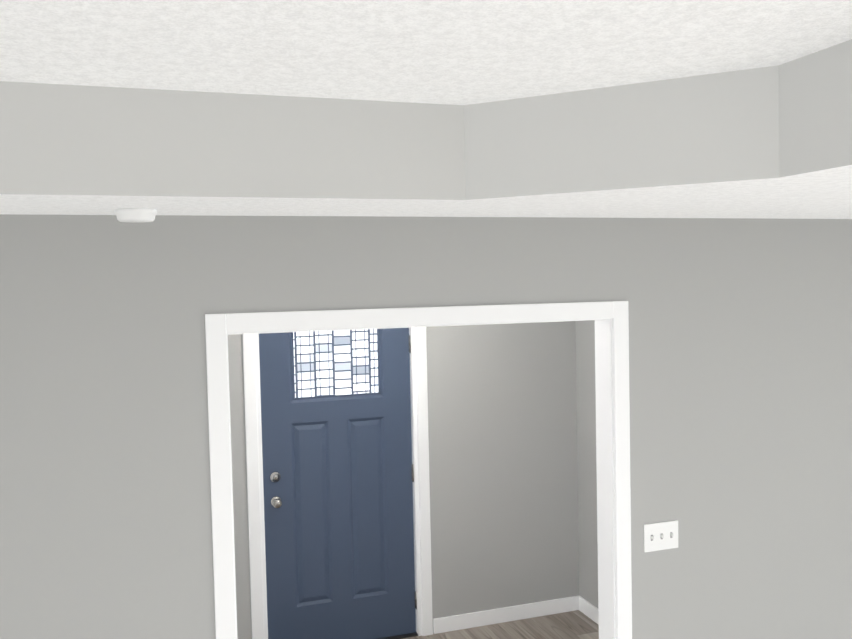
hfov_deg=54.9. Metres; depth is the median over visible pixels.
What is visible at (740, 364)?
wall
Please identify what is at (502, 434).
wall
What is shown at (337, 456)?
entry door
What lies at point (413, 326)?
trim
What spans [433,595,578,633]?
baseboard
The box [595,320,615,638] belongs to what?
trim
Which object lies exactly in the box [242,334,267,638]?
door frame
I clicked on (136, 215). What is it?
smoke detector
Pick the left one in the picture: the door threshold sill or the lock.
the lock
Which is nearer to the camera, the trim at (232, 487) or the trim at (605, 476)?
the trim at (232, 487)
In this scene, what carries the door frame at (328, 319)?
attached to the wall at (740, 364)
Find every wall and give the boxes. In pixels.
[0,214,851,638]
[228,321,578,638]
[575,320,597,607]
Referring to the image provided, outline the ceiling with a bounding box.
[0,0,851,218]
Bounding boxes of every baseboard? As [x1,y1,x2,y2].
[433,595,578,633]
[579,596,598,624]
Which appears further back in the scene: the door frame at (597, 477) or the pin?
the pin
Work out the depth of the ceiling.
2.16 m
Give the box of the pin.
[415,591,416,608]
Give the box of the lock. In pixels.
[270,472,280,481]
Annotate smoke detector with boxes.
[114,208,156,222]
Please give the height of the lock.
0.064 m
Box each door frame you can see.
[205,301,631,638]
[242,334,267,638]
[409,327,432,635]
[595,324,599,638]
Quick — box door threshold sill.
[378,632,417,638]
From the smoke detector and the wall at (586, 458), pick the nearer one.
the smoke detector
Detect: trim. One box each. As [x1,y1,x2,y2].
[227,319,611,334]
[227,335,237,638]
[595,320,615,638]
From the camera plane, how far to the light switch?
3.46 m
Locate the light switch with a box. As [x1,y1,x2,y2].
[644,520,677,551]
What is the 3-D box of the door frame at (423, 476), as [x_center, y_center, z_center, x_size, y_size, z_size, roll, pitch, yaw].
[-0.045,0.913,5.119,0.092,2.110,0.138,-2,3,-19]
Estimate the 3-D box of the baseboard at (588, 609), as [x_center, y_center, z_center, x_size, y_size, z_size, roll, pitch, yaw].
[1.291,1.912,4.643,0.014,0.095,1.692,-2,3,-19]
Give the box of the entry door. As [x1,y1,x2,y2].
[259,328,415,638]
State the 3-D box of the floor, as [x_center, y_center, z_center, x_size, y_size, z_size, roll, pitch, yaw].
[1.855,2.146,0.658,8.240,0.050,12.284,-2,3,-19]
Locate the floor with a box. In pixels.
[403,610,598,638]
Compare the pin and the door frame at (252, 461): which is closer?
the door frame at (252, 461)

